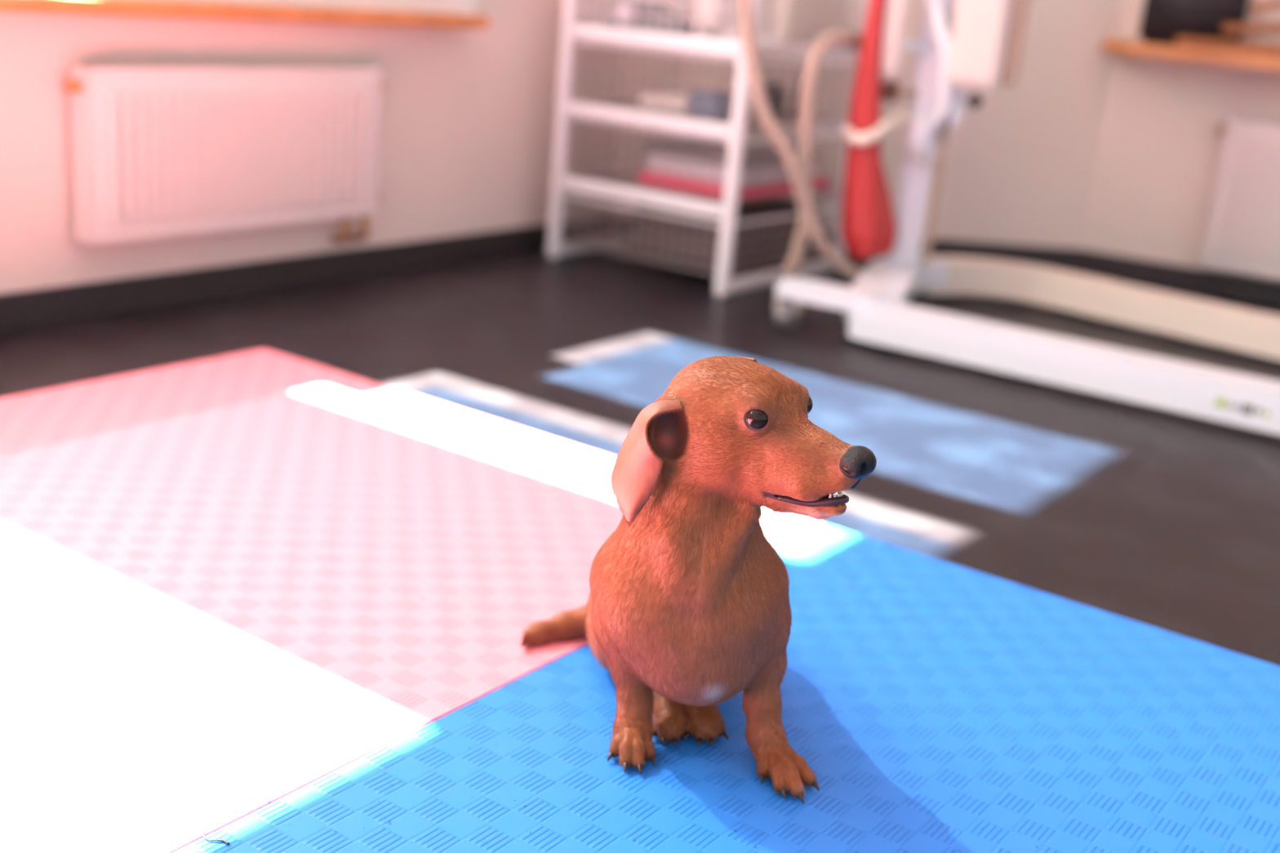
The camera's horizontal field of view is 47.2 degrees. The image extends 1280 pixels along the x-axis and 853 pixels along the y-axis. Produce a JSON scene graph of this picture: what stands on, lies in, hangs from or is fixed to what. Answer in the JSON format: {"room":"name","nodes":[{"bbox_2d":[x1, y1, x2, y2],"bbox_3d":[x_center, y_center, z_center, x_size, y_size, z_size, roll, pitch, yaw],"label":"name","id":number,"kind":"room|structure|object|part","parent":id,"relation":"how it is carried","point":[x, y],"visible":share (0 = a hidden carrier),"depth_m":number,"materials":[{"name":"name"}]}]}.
{"room":"physical therapy room","nodes":[
{"label":"physical therapy room","id":0,"kind":"room"},
{"bbox_2d":[0,0,623,293],"bbox_3d":[-1.210,-1.332,1.641,0.160,2.600,4.085,16,20,33],"label":"wall","id":1,"kind":"structure","parent":0,"point":[468,115],"depth_m":2.84,"materials":[{"name":"beige paint"}]},
{"bbox_2d":[62,64,385,244],"bbox_3d":[-0.703,-0.460,2.572,0.067,0.338,0.674,16,20,33],"label":"panel radiator","id":2,"kind":"object","parent":1,"relation":"attached to","point":[162,150],"visible":1,"depth_m":2.50,"materials":[{"name":"white metal"}]},
{"bbox_3d":[-0.883,-0.427,2.316,0.046,0.270,0.004,16,20,33],"label":"panel","id":3,"kind":"part","parent":2,"relation":"part of","materials":[{"name":"white metal"}]},
{"bbox_2d":[71,64,382,75],"bbox_3d":[-0.688,-0.615,2.524,0.048,0.014,0.628,16,20,33],"label":"grille","id":4,"kind":"object","parent":2,"relation":"attached to","point":[98,69],"depth_m":2.47,"materials":[{"name":"white metal"}]},
{"bbox_3d":[-0.517,-0.547,2.812,0.046,0.270,0.004,16,20,33],"label":"panel","id":5,"kind":"part","parent":2,"relation":"part of","materials":[{"name":"white metal"}]},
{"bbox_2d":[0,0,490,28],"bbox_3d":[-1.272,-0.518,1.708,0.095,0.024,3.208,16,20,33],"label":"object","id":6,"kind":"structure","parent":1,"relation":"attached to","point":[146,8],"depth_m":2.46,"materials":[{"name":"orange wood"}]},
{"bbox_2d":[0,216,613,329],"bbox_3d":[-1.255,-0.098,1.960,0.012,0.055,4.065,16,20,33],"label":"baseboard","id":7,"kind":"structure","parent":1,"relation":"attached to","point":[21,308],"depth_m":2.70,"materials":[{"name":"grey"}]},
{"bbox_2d":[189,0,475,14],"bbox_3d":[-1.179,-1.461,1.539,0.020,1.928,3.110,16,20,33],"label":"window","id":8,"kind":"structure","parent":1,"relation":"in","point":[463,6],"depth_m":2.84,"materials":[{"name":"white"}]},
{"bbox_2d":[0,245,1279,666],"bbox_3d":[1.031,0.732,0.106,6.500,0.050,7.093,16,20,33],"label":"floor","id":9,"kind":"structure","parent":0,"point":[1162,518],"depth_m":2.29,"materials":[{"name":"black rubber"}]},
{"bbox_2d":[0,348,823,852],"bbox_3d":[-0.475,0.098,1.624,1.000,0.012,1.000,16,20,33],"label":"foam mat","id":10,"kind":"object","parent":9,"relation":"on","point":[229,584],"visible":0.81,"depth_m":1.46,"materials":[{"name":"pink rubber"}]},
{"bbox_2d":[546,0,869,297],"bbox_3d":[0.169,-0.780,3.217,0.474,0.860,0.527,16,20,33],"label":"rack","id":11,"kind":"object","parent":9,"relation":"on","point":[735,132],"visible":0.61,"depth_m":3.08,"materials":[{"name":"white metal"}]},
{"bbox_3d":[-0.157,-0.786,3.140,0.027,0.860,0.027,16,20,33],"label":"post","id":12,"kind":"part","parent":11,"relation":"part of","materials":[{"name":"white metal"}]},
{"bbox_3d":[0.002,-0.487,3.096,0.420,0.028,0.014,16,20,33],"label":"rail","id":13,"kind":"part","parent":11,"relation":"part of","materials":[{"name":"white metal"}]},
{"bbox_3d":[0.016,-0.640,3.049,0.420,0.028,0.014,16,20,33],"label":"rail","id":14,"kind":"part","parent":11,"relation":"part of","materials":[{"name":"white metal"}]},
{"bbox_3d":[0.029,-0.793,3.002,0.420,0.028,0.014,16,20,33],"label":"rail","id":15,"kind":"part","parent":11,"relation":"part of","materials":[{"name":"white metal"}]},
{"bbox_2d":[563,185,835,275],"bbox_3d":[0.139,-0.457,3.315,0.419,0.110,0.481,16,20,33],"label":"wire basket","id":16,"kind":"object","parent":11,"relation":"in","point":[579,195],"visible":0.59,"depth_m":3.17,"materials":[{"name":"grey metal"}]},
{"bbox_2d":[632,193,820,268],"bbox_3d":[0.199,-0.446,3.276,0.240,0.111,0.400,16,20,33],"label":"storage box","id":17,"kind":"object","parent":16,"relation":"in","point":[777,206],"visible":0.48,"depth_m":3.15,"materials":[{"name":"grey plastic"}]},
{"bbox_2d":[568,111,844,204],"bbox_3d":[0.152,-0.609,3.269,0.419,0.131,0.481,16,20,33],"label":"wire basket","id":18,"kind":"object","parent":11,"relation":"in","point":[827,134],"visible":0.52,"depth_m":3.13,"materials":[{"name":"grey metal"}]},
{"bbox_2d":[637,170,830,199],"bbox_3d":[0.215,-0.548,3.259,0.256,0.026,0.410,16,20,33],"label":"plastic tray","id":19,"kind":"object","parent":18,"relation":"in","point":[655,181],"visible":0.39,"depth_m":3.12,"materials":[{"name":"red"}]},
{"bbox_2d":[646,152,817,186],"bbox_3d":[0.207,-0.576,3.232,0.246,0.040,0.330,16,20,33],"label":"folded towel","id":20,"kind":"object","parent":19,"relation":"on","point":[711,176],"visible":0.55,"depth_m":3.12,"materials":[{"name":"grey fabric"}]},
{"bbox_2d":[644,137,817,167],"bbox_3d":[0.203,-0.604,3.219,0.250,0.022,0.325,16,20,33],"label":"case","id":21,"kind":"object","parent":20,"relation":"on","point":[703,146],"visible":0.63,"depth_m":3.13,"materials":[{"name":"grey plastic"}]},
{"bbox_2d":[573,39,854,124],"bbox_3d":[0.166,-0.762,3.222,0.419,0.131,0.481,16,20,33],"label":"wire basket","id":22,"kind":"object","parent":11,"relation":"on","point":[625,103],"visible":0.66,"depth_m":3.12,"materials":[{"name":"grey metal"}]},
{"bbox_2d":[638,92,688,114],"bbox_3d":[0.090,-0.694,3.139,0.130,0.030,0.150,16,20,33],"label":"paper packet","id":23,"kind":"object","parent":22,"relation":"in","point":[651,102],"visible":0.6,"depth_m":3.09,"materials":[{"name":"white paper"}]},
{"bbox_2d":[687,90,733,119],"bbox_3d":[0.159,-0.668,3.042,0.078,0.050,0.110,16,20,33],"label":"storage box","id":24,"kind":"object","parent":22,"relation":"in","point":[708,95],"visible":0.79,"depth_m":3.00,"materials":[{"name":"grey plastic"}]},
{"bbox_2d":[755,82,786,119],"bbox_3d":[0.278,-0.691,3.107,0.040,0.075,0.080,16,20,33],"label":"pouch","id":25,"kind":"object","parent":22,"relation":"in","point":[770,85],"visible":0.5,"depth_m":3.09,"materials":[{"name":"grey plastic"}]},
{"bbox_2d":[791,73,801,118],"bbox_3d":[0.353,-0.722,3.196,0.038,0.095,0.037,16,20,33],"label":"bottle","id":26,"kind":"object","parent":22,"relation":"in","point":[796,95],"visible":0.33,"depth_m":3.19,"materials":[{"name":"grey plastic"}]},
{"bbox_2d":[578,0,861,46],"bbox_3d":[0.180,-0.914,3.175,0.419,0.131,0.481,16,20,33],"label":"wire basket","id":27,"kind":"object","parent":11,"relation":"on","point":[731,36],"visible":0.61,"depth_m":3.06,"materials":[{"name":"white metal"}]},
{"bbox_2d":[604,0,694,34],"bbox_3d":[0.020,-0.870,3.093,0.192,0.060,0.066,16,20,33],"label":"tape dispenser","id":28,"kind":"object","parent":27,"relation":"in","point":[660,9],"visible":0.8,"depth_m":3.08,"materials":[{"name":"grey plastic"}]},
{"bbox_2d":[694,0,732,35],"bbox_3d":[0.156,-0.873,3.014,0.088,0.135,0.079,-7,21,-34],"label":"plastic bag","id":29,"kind":"object","parent":27,"relation":"in","point":[704,11],"visible":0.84,"depth_m":2.99,"materials":[{"name":"white plastic"}]},
{"bbox_2d":[774,0,848,43],"bbox_3d":[0.372,-0.881,3.144,0.030,0.110,0.260,16,20,33],"label":"carton","id":30,"kind":"object","parent":27,"relation":"in","point":[786,2],"visible":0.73,"depth_m":3.10,"materials":[{"name":"white cardboard"}]},
{"bbox_3d":[0.204,-0.679,2.899,0.027,0.860,0.027,16,20,33],"label":"post","id":31,"kind":"part","parent":11,"relation":"part of","materials":[{"name":"white metal"}]},
{"bbox_3d":[0.307,-0.735,3.444,0.420,0.028,0.014,16,20,33],"label":"rail","id":32,"kind":"part","parent":11,"relation":"part of","materials":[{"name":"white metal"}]},
{"bbox_3d":[0.321,-0.888,3.397,0.420,0.028,0.014,16,20,33],"label":"rail","id":33,"kind":"part","parent":11,"relation":"part of","materials":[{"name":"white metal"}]},
{"bbox_3d":[0.294,-0.582,3.491,0.420,0.028,0.014,16,20,33],"label":"rail","id":34,"kind":"part","parent":11,"relation":"part of","materials":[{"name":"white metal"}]},
{"bbox_3d":[0.496,-0.775,3.294,0.027,0.860,0.027,16,20,33],"label":"post","id":35,"kind":"part","parent":11,"relation":"part of","materials":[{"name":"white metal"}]},
{"bbox_2d":[173,524,1279,852],"bbox_3d":[0.332,0.336,1.084,1.000,0.012,1.000,16,20,33],"label":"foam mat","id":36,"kind":"object","parent":9,"relation":"on","point":[933,705],"visible":1,"depth_m":1.23,"materials":[{"name":"blue rubber"}]},
{"bbox_2d":[201,826,229,844],"bbox_3d":[-0.301,0.289,1.029,0.029,0.002,0.009,18,21,37],"label":"thread","id":37,"kind":"object","parent":36,"relation":"on","point":[225,842],"visible":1,"depth_m":1.02,"materials":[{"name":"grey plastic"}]},
{"bbox_2d":[520,355,876,803],"bbox_3d":[0.050,0.089,1.205,0.200,0.339,0.372,-2,18,-21],"label":"dog","id":38,"kind":"object","parent":36,"relation":"on","point":[687,610],"visible":1,"depth_m":1.10},
{"bbox_2d":[737,0,1279,434],"bbox_3d":[0.924,-0.738,2.634,1.310,1.250,0.754,16,20,33],"label":"patient hoist","id":39,"kind":"object","parent":9,"relation":"on","point":[979,46],"visible":1,"depth_m":2.86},
{"bbox_3d":[0.351,-0.247,2.741,0.209,0.034,0.058,15,20,30],"label":"cross arm","id":40,"kind":"part","parent":39,"relation":"part of","materials":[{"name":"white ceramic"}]},
{"bbox_3d":[0.482,-0.662,2.901,0.097,0.669,0.132,16,20,33],"label":"padded arm","id":41,"kind":"part","parent":39,"relation":"part of","materials":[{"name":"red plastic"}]},
{"bbox_3d":[0.509,-0.284,2.965,0.143,0.051,0.584,12,18,21],"label":"plate","id":42,"kind":"part","parent":39,"relation":"part of","materials":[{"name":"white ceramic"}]},
{"bbox_3d":[0.647,-0.893,2.903,0.018,1.150,0.030,8,17,9],"label":"column rail","id":43,"kind":"part","parent":39,"relation":"part of","materials":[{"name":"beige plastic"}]},
{"bbox_3d":[0.581,-0.737,2.913,0.112,0.346,0.041,8,17,9],"label":"lift arm","id":44,"kind":"part","parent":39,"relation":"part of","materials":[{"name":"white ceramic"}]},
{"bbox_3d":[0.672,-0.653,2.936,0.030,0.030,0.030,8,17,9],"label":"motor knob","id":45,"kind":"part","parent":39,"relation":"part of","materials":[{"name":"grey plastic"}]},
{"bbox_3d":[0.752,-0.874,2.888,0.040,0.387,0.120,8,17,9],"label":"motor","id":46,"kind":"part","parent":39,"relation":"part of","materials":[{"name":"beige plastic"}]},
{"bbox_3d":[0.807,-0.090,2.463,1.004,0.068,0.072,16,20,31],"label":"leg","id":47,"kind":"part","parent":39,"relation":"part of","materials":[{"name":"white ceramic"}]},
{"bbox_3d":[1.087,-0.219,2.965,1.126,0.068,0.239,16,20,33],"label":"leg","id":48,"kind":"part","parent":39,"relation":"part of","materials":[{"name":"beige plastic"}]},
{"bbox_2d":[611,0,1124,248],"bbox_3d":[0.618,-1.690,3.333,1.188,2.600,0.160,3,17,-6],"label":"wall","id":49,"kind":"structure","parent":0,"point":[1019,166],"depth_m":3.57,"materials":[{"name":"beige paint"}]},
{"bbox_2d":[612,215,1079,271],"bbox_3d":[0.517,-0.452,3.625,1.188,0.055,0.012,3,17,-6],"label":"baseboard","id":50,"kind":"structure","parent":49,"relation":"attached to","point":[1065,259],"depth_m":3.66,"materials":[{"name":"grey"}]},
{"bbox_2d":[1080,0,1279,281],"bbox_3d":[3.048,-1.184,2.397,4.200,2.600,0.160,15,19,28],"label":"wall","id":51,"kind":"structure","parent":0,"point":[1159,147],"depth_m":3.53,"materials":[{"name":"beige paint"}]},
{"bbox_2d":[1076,248,1279,306],"bbox_3d":[2.895,0.046,2.698,4.200,0.055,0.012,15,19,28],"label":"baseboard","id":52,"kind":"structure","parent":51,"relation":"attached to","point":[1163,274],"depth_m":3.56,"materials":[{"name":"grey"}]},
{"bbox_2d":[1102,39,1279,69],"bbox_3d":[1.773,-0.730,3.101,1.600,0.028,0.169,15,19,28],"label":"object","id":53,"kind":"structure","parent":51,"relation":"attached to","point":[1138,48],"depth_m":3.30,"materials":[{"name":"orange wood"}]},
{"bbox_2d":[1138,0,1248,48],"bbox_3d":[1.284,-0.991,3.374,0.219,0.225,0.081,15,19,28],"label":"handbag","id":54,"kind":"object","parent":53,"relation":"on","point":[1162,21],"visible":0.74,"depth_m":3.36,"materials":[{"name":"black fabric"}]},
{"bbox_2d":[1174,35,1279,55],"bbox_3d":[1.443,-0.827,3.229,0.500,0.022,0.056,15,19,28],"label":"cardboard folder","id":55,"kind":"object","parent":53,"relation":"on","point":[1181,41],"visible":1,"depth_m":3.27,"materials":[{"name":"cardboard"}]},
{"bbox_2d":[1222,22,1279,33],"bbox_3d":[1.506,-0.867,3.180,0.449,0.064,0.054,15,19,28],"label":"cardboard folder","id":56,"kind":"object","parent":55,"relation":"on","point":[1255,27],"visible":1,"depth_m":3.24,"materials":[{"name":"cardboard"}]},
{"bbox_2d":[1248,0,1279,13],"bbox_3d":[1.535,-0.943,3.143,0.404,0.137,0.052,15,19,28],"label":"cardboard folder","id":57,"kind":"object","parent":56,"relation":"on","point":[1273,4],"visible":1,"depth_m":3.22,"materials":[{"name":"cardboard"}]},
{"bbox_2d":[1198,117,1279,279],"bbox_3d":[1.742,-0.426,3.257,0.946,0.408,0.074,14,19,28],"label":"panel radiator","id":58,"kind":"object","parent":51,"relation":"attached to","point":[1242,234],"visible":1,"depth_m":3.41,"materials":[{"name":"white metal"}]},
{"bbox_3d":[1.360,-0.552,3.462,0.004,0.340,0.046,15,19,28],"label":"panel","id":59,"kind":"part","parent":58,"relation":"part of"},
{"bbox_2d":[1227,117,1279,129],"bbox_3d":[1.758,-0.613,3.199,0.900,0.014,0.048,15,19,28],"label":"grille","id":60,"kind":"object","parent":58,"relation":"attached to","point":[1237,123],"depth_m":3.37,"materials":[{"name":"white metal"}]}
]}

